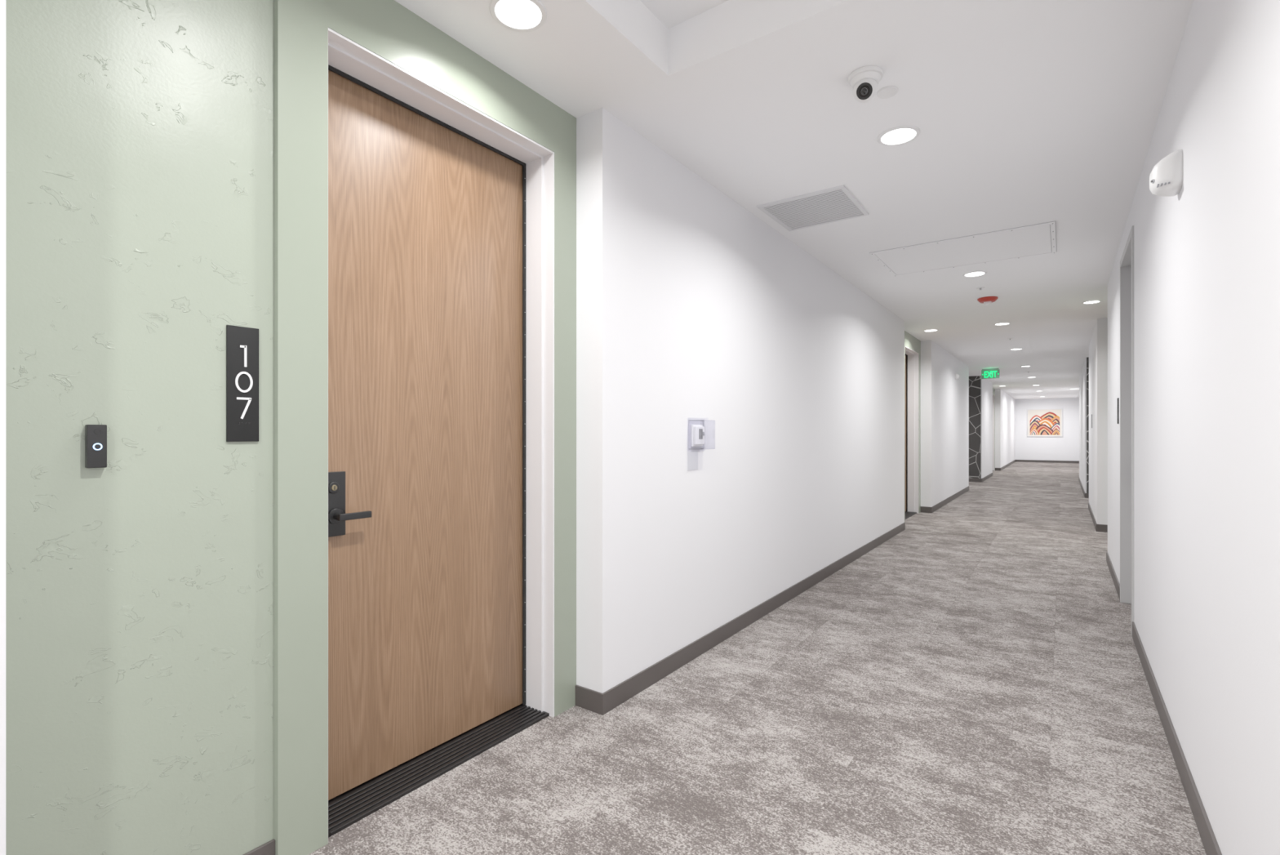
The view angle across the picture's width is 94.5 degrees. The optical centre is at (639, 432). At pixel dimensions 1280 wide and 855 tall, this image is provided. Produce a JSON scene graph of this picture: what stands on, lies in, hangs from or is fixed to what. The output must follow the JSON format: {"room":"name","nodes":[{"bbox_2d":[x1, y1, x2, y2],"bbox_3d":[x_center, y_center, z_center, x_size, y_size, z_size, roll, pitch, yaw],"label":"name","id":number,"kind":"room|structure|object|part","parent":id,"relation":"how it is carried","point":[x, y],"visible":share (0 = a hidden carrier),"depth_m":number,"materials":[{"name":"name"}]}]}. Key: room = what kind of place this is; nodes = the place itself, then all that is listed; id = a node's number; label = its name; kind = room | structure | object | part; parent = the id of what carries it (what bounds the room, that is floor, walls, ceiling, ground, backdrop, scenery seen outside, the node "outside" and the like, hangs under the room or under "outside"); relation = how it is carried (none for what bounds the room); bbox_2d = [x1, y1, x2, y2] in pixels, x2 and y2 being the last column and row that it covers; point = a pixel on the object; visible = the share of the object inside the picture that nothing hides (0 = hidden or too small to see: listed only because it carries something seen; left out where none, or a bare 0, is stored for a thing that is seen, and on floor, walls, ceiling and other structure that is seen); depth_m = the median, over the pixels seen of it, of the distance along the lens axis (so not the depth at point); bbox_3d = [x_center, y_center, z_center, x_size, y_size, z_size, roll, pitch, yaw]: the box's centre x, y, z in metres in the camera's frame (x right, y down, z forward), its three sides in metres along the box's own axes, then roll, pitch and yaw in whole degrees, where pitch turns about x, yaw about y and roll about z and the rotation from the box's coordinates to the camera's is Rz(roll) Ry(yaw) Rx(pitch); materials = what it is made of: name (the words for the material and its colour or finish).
{"room":"apartment building corridor","nodes":[
{"label":"apartment building corridor","id":0,"kind":"room"},
{"bbox_2d":[5,0,576,854],"bbox_3d":[-1.080,-0.098,2.150,0.647,2.675,1.811,0,0,36],"label":"wall","id":1,"kind":"structure","parent":0,"point":[166,161],"depth_m":1.50,"materials":[{"name":"green paint"}]},
{"bbox_2d":[84,424,106,467],"bbox_3d":[-1.259,0.031,1.369,0.019,0.100,0.036,0,0,36],"label":"video doorbell","id":2,"kind":"object","parent":1,"relation":"attached to","point":[95,435],"visible":1,"depth_m":1.36,"materials":[{"name":"black plastic"}]},
{"bbox_2d":[226,324,258,441],"bbox_3d":[-1.087,-0.133,1.620,0.007,0.314,0.078,0,0,36],"label":"number sign","id":3,"kind":"object","parent":1,"relation":"attached to","point":[242,342],"visible":1,"depth_m":1.61,"materials":[{"name":"black plastic"}]},
{"bbox_2d":[328,70,522,799],"bbox_3d":[-0.818,0.007,2.299,0.044,2.421,0.932,0,0,36],"label":"door","id":4,"kind":"structure","parent":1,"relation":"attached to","point":[425,219],"depth_m":2.22,"materials":[{"name":"brown wood"}]},
{"bbox_2d":[328,471,371,537],"bbox_3d":[-0.979,0.237,1.979,0.066,0.214,0.134,0,0,36],"label":"lock","id":5,"kind":"object","parent":4,"relation":"attached to","point":[337,516],"visible":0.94,"depth_m":1.97,"materials":[{"name":"black metal"}]},
{"bbox_2d":[328,27,554,716],"bbox_3d":[-0.767,0.007,2.263,0.265,2.465,0.980,0,0,36],"label":"trim","id":6,"kind":"structure","parent":1,"relation":"attached to","point":[347,59],"depth_m":2.60,"materials":[{"name":"white wood"}]},
{"bbox_2d":[0,0,1015,854],"bbox_3d":[4.189,-0.098,11.755,3.548,2.675,36.000,0,0,36],"label":"wall","id":7,"kind":"structure","parent":0,"point":[692,308],"depth_m":3.37,"materials":[{"name":"white paint"}]},
{"bbox_2d":[242,459,1015,854],"bbox_3d":[4.275,1.194,11.694,3.358,0.092,36.000,0,0,36],"label":"baseboard","id":8,"kind":"structure","parent":7,"relation":"attached to","point":[586,698],"depth_m":3.34,"materials":[{"name":"grey rubber"}]},
{"bbox_2d":[687,424,704,470],"bbox_3d":[0.342,0.061,3.252,0.078,0.287,0.184,0,0,36],"label":"thermostat","id":9,"kind":"object","parent":7,"relation":"attached to","point":[697,430],"visible":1,"depth_m":3.24,"materials":[{"name":"white plastic"}]},
{"bbox_3d":[0.290,0.154,3.246,0.002,0.101,0.110,0,0,36],"label":"plate","id":10,"kind":"part","parent":9,"relation":"part of","materials":[{"name":"white plastic"}]},
{"bbox_2d":[955,373,959,379],"bbox_3d":[6.010,-1.068,11.192,0.069,0.120,0.112,0,0,36],"label":"sensor","id":11,"kind":"object","parent":7,"relation":"attached to","point":[957,375],"visible":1,"depth_m":11.16,"materials":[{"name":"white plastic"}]},
{"bbox_2d":[968,375,981,478],"bbox_3d":[7.228,-0.143,15.843,3.318,2.583,0.015,0,0,36],"label":"wall","id":12,"kind":"structure","parent":7,"relation":"attached to","point":[975,382],"depth_m":14.94,"materials":[{"name":"tile"}]},
{"bbox_2d":[308,461,1206,854],"bbox_3d":[6.251,1.315,10.467,8.400,0.150,36.300,0,0,36],"label":"floor","id":13,"kind":"structure","parent":0,"point":[973,682],"depth_m":2.44,"materials":[{"name":"carpet"}]},
{"bbox_2d":[328,703,549,837],"bbox_3d":[-0.778,1.231,2.267,0.242,0.018,0.970,0,0,36],"label":"threshold","id":14,"kind":"object","parent":13,"relation":"on","point":[354,804],"visible":0.59,"depth_m":2.16,"materials":[{"name":"black metal"}]},
{"bbox_2d":[905,511,916,519],"bbox_3d":[3.898,1.231,8.810,0.242,0.018,0.970,0,0,36],"label":"threshold","id":15,"kind":"object","parent":13,"relation":"on","point":[908,514],"visible":0.4,"depth_m":8.90,"materials":[{"name":"brown metal"}]},
{"bbox_2d":[394,0,1193,399],"bbox_3d":[6.251,-1.604,10.467,8.400,0.338,36.300,0,0,36],"label":"ceiling","id":16,"kind":"structure","parent":0,"point":[1025,113],"depth_m":2.64,"materials":[{"name":"white paint"}]},
{"bbox_2d":[489,0,546,32],"bbox_3d":[-0.415,-1.432,2.017,0.192,0.006,0.192,0,0,36],"label":"recessed light","id":17,"kind":"object","parent":16,"relation":"in","point":[517,15],"visible":1,"depth_m":2.02,"materials":[{"name":"white plastic"}]},
{"bbox_2d":[756,184,869,231],"bbox_3d":[1.119,-1.430,3.804,0.543,0.010,0.550,0,0,36],"label":"ceiling vent","id":18,"kind":"object","parent":16,"relation":"in","point":[837,203],"visible":1,"depth_m":3.78,"materials":[{"name":"white metal"}]},
{"bbox_2d":[848,66,883,103],"bbox_3d":[0.906,-1.380,2.376,0.132,0.110,0.132,0,0,36],"label":"security camera","id":19,"kind":"object","parent":16,"relation":"attached to","point":[864,81],"visible":1,"depth_m":2.34,"materials":[{"name":"white plastic"}]},
{"bbox_2d":[876,85,897,98],"bbox_3d":[1.041,-1.431,2.489,0.083,0.008,0.083,0,0,36],"label":"cover plate","id":20,"kind":"object","parent":16,"relation":"attached to","point":[886,92],"depth_m":2.48,"materials":[{"name":"white plastic"}]},
{"bbox_2d":[876,125,919,146],"bbox_3d":[1.248,-1.432,2.857,0.192,0.006,0.192,0,0,36],"label":"recessed light","id":21,"kind":"object","parent":16,"relation":"in","point":[900,135],"visible":1,"depth_m":2.85,"materials":[{"name":"white plastic"}]},
{"bbox_2d":[923,328,937,331],"bbox_3d":[4.070,-1.432,8.276,0.192,0.006,0.192,0,0,36],"label":"recessed light","id":22,"kind":"object","parent":16,"relation":"in","point":[927,330],"visible":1,"depth_m":8.26,"materials":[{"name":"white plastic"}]},
{"bbox_2d":[869,221,1057,275],"bbox_3d":[2.565,-1.429,4.699,1.216,0.012,0.836,0,0,36],"label":"ceiling access panel","id":23,"kind":"object","parent":16,"relation":"attached to","point":[1038,239],"depth_m":4.64,"materials":[{"name":"white paint"}]},
{"bbox_2d":[962,271,986,276],"bbox_3d":[3.022,-1.432,5.338,0.192,0.006,0.192,0,0,36],"label":"recessed light","id":24,"kind":"object","parent":16,"relation":"in","point":[975,273],"visible":1,"depth_m":5.33,"materials":[{"name":"white plastic"}]},
{"bbox_2d":[977,296,998,305],"bbox_3d":[3.710,-1.397,6.309,0.190,0.076,0.190,0,0,36],"label":"fire alarm strobe","id":25,"kind":"object","parent":16,"relation":"attached to","point":[987,300],"visible":1,"depth_m":6.26,"materials":[{"name":"red plastic"}]},
{"bbox_2d":[981,368,999,378],"bbox_3d":[7.830,-1.323,13.210,0.350,0.225,0.060,0,0,36],"label":"exit sign","id":26,"kind":"object","parent":16,"relation":"hanging from","point":[988,373],"visible":1,"depth_m":13.20,"materials":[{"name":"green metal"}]},
{"bbox_2d":[993,322,1010,325],"bbox_3d":[4.766,-1.432,7.779,0.192,0.006,0.192,0,0,36],"label":"recessed light","id":27,"kind":"object","parent":16,"relation":"in","point":[998,323],"visible":1,"depth_m":7.77,"materials":[{"name":"white plastic"}]},
{"bbox_2d":[1081,299,1102,303],"bbox_3d":[4.950,-1.432,6.480,0.176,0.006,0.176,0,0,36],"label":"recessed light","id":28,"kind":"object","parent":16,"relation":"in","point":[1095,300],"visible":1,"depth_m":6.46,"materials":[{"name":"white plastic"}]},
{"bbox_2d":[904,330,920,520],"bbox_3d":[3.565,-0.098,8.649,0.647,2.675,1.920,0,0,36],"label":"wall","id":29,"kind":"structure","parent":0,"point":[911,342],"depth_m":9.13,"materials":[{"name":"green paint"}]},
{"bbox_2d":[905,355,906,511],"bbox_3d":[3.858,0.007,8.843,0.044,2.421,0.932,0,0,36],"label":"slab","id":30,"kind":"object","parent":29,"relation":"attached to","point":[905,355],"visible":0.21,"depth_m":9.18,"materials":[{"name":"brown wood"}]},
{"bbox_2d":[905,346,918,512],"bbox_3d":[3.909,0.007,8.806,0.265,2.465,0.980,0,0,36],"label":"trim","id":31,"kind":"structure","parent":29,"relation":"attached to","point":[912,357],"depth_m":9.16,"materials":[{"name":"white paint"}]},
{"bbox_2d":[992,387,995,470],"bbox_3d":[10.623,-0.098,18.527,0.647,2.675,2.700,0,0,36],"label":"wall","id":32,"kind":"structure","parent":0,"point":[993,389],"depth_m":19.34,"materials":[{"name":"grey paint"}]},
{"bbox_2d":[992,394,994,470],"bbox_3d":[11.194,0.007,19.001,0.265,2.465,0.980,0,0,36],"label":"trim","id":33,"kind":"structure","parent":32,"relation":"attached to","point":[993,394],"depth_m":19.32,"materials":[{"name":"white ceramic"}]},
{"bbox_2d":[1015,397,1079,461],"bbox_3d":[16.951,-0.098,24.882,3.550,2.675,0.200,0,0,36],"label":"wall","id":34,"kind":"structure","parent":0,"point":[1066,447],"depth_m":24.65,"materials":[{"name":"white paint"}]},
{"bbox_2d":[1026,408,1062,436],"bbox_3d":[16.935,-0.420,24.748,1.220,1.160,0.035,0,0,36],"label":"framed painting","id":35,"kind":"object","parent":34,"relation":"attached to","point":[1040,422],"visible":1,"depth_m":24.73,"materials":[{"name":"multicoloured paper"}]},
{"bbox_2d":[1015,459,1079,462],"bbox_3d":[17.016,1.194,24.707,2.242,0.092,0.010,0,0,36],"label":"baseboard","id":36,"kind":"structure","parent":34,"relation":"attached to","point":[1018,460],"depth_m":24.68,"materials":[{"name":"grey rubber"}]},
{"bbox_2d":[1079,0,1279,854],"bbox_3d":[8.423,-0.098,8.730,2.846,2.675,36.000,0,0,36],"label":"wall","id":37,"kind":"structure","parent":0,"point":[1206,255],"depth_m":1.73,"materials":[{"name":"white paint"}]},
{"bbox_2d":[1086,356,1088,493],"bbox_3d":[9.562,-0.143,10.488,2.616,2.583,0.015,0,0,36],"label":"wall","id":38,"kind":"structure","parent":37,"relation":"attached to","point":[1087,357],"depth_m":11.23,"materials":[{"name":"paper"}]},
{"bbox_2d":[1117,397,1119,423],"bbox_3d":[3.715,-0.170,4.595,0.006,0.200,0.078,0,0,36],"label":"sign plaque","id":39,"kind":"object","parent":37,"relation":"attached to","point":[1117,397],"visible":1,"depth_m":4.56,"materials":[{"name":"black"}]},
{"bbox_2d":[1120,225,1133,635],"bbox_3d":[3.313,-0.010,3.950,0.110,2.500,0.940,0,0,36],"label":"trim","id":40,"kind":"structure","parent":37,"relation":"attached to","point":[1126,262],"depth_m":4.30,"materials":[{"name":"grey paint"}]},
{"bbox_2d":[1078,476,1222,854],"bbox_3d":[8.334,1.194,8.787,2.656,0.092,35.990,0,0,36],"label":"baseboard","id":41,"kind":"structure","parent":37,"relation":"attached to","point":[1211,845],"depth_m":2.25,"materials":[{"name":"grey rubber"}]},
{"bbox_2d":[1149,149,1182,196],"bbox_3d":[1.962,-0.963,2.211,0.086,0.150,0.140,0,0,36],"label":"sensor","id":42,"kind":"object","parent":37,"relation":"attached to","point":[1166,177],"visible":1,"depth_m":2.17,"materials":[{"name":"white plastic"}]}
]}

